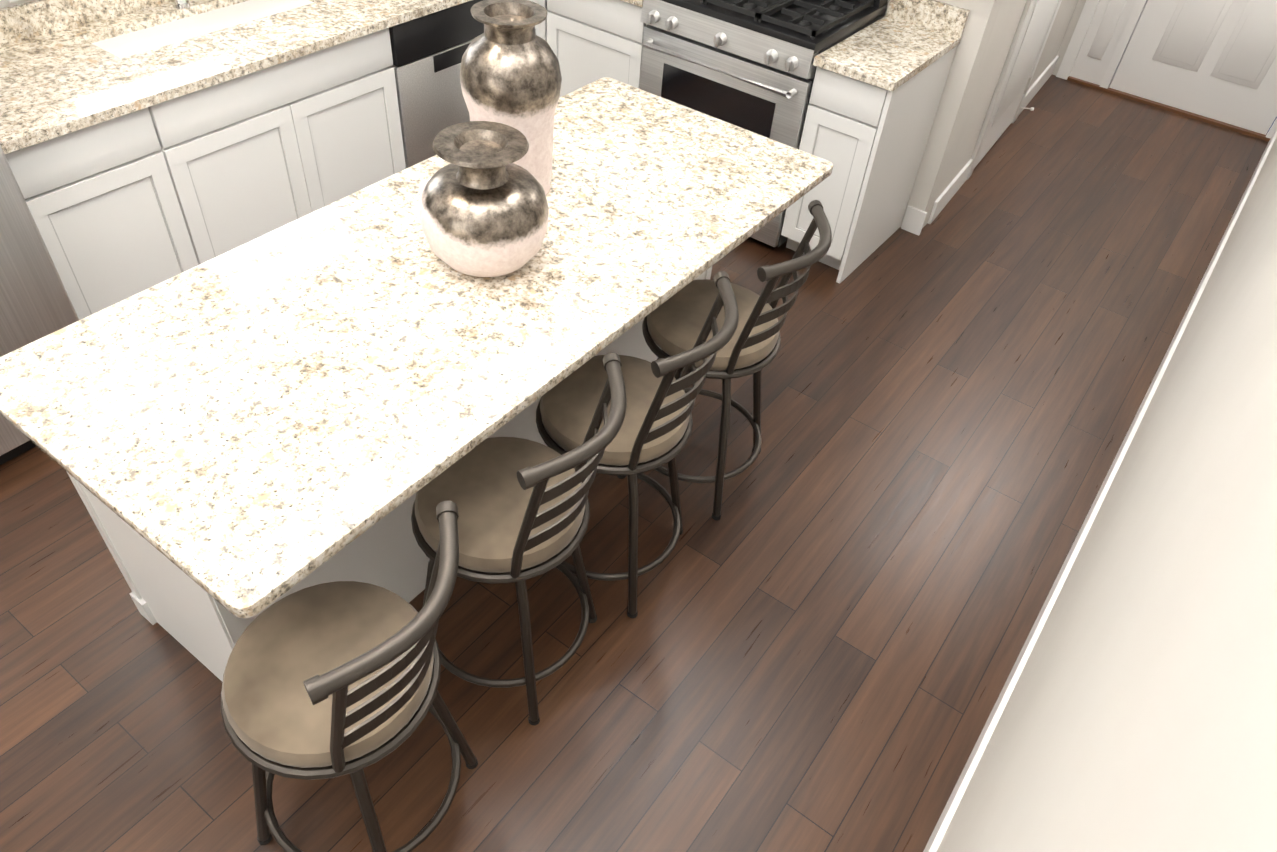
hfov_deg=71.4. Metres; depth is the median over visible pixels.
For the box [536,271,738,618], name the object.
stool
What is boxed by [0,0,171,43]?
backsplash
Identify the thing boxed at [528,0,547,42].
base cabinet
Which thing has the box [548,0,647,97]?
base cabinet
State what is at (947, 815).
baseboard
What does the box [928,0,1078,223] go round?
door
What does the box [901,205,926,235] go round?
baseboard
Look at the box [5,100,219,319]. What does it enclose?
base cabinet
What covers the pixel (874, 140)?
base cabinet
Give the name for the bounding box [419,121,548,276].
vase
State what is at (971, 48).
wall
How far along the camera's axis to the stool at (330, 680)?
1.60 m
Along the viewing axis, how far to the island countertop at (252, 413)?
1.90 m
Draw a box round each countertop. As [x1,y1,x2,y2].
[0,0,471,155]
[0,77,832,628]
[813,16,961,91]
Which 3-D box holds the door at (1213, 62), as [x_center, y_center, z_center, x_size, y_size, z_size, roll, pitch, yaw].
[3.234,-2.978,4.472,1.620,2.780,0.172,30,49,23]
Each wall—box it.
[0,0,34,8]
[885,0,1002,227]
[936,137,1276,851]
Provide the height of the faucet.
0.217 m
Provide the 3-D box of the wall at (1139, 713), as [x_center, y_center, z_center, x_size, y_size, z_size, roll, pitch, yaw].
[0.693,0.146,0.954,0.120,2.780,10.760,30,49,23]
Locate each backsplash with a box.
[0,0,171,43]
[886,0,969,35]
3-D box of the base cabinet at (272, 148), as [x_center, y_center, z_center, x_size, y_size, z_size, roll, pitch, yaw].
[-1.501,-1.055,3.383,0.618,0.840,1.021,30,49,23]
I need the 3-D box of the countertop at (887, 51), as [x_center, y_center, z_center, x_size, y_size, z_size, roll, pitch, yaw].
[0.967,-1.444,3.413,0.322,0.030,0.643,30,49,23]
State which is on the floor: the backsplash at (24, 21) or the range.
the range
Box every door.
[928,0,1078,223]
[1052,0,1276,141]
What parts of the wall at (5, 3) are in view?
trim window casing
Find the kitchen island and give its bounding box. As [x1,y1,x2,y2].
[70,269,711,681]
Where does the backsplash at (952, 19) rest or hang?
attached to the wall at (971, 48)
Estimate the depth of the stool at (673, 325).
2.46 m
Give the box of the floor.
[0,75,1267,851]
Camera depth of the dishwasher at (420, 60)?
3.55 m
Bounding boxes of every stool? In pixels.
[221,501,477,851]
[411,353,626,725]
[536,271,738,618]
[617,200,831,519]
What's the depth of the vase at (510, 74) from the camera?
2.13 m
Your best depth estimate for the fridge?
2.49 m
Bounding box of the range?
[639,0,887,246]
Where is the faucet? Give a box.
[166,0,245,8]
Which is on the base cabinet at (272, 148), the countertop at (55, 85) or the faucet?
the countertop at (55, 85)
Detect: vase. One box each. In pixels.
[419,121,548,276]
[459,0,561,194]
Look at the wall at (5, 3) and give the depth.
2.82 m
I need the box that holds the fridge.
[0,145,78,464]
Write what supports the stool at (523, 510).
on the floor
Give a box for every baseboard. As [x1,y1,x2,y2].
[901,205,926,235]
[923,129,1276,851]
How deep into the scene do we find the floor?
2.54 m
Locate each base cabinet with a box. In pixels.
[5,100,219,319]
[92,0,395,254]
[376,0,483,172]
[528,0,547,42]
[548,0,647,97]
[781,40,960,282]
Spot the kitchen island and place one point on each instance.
(391, 558)

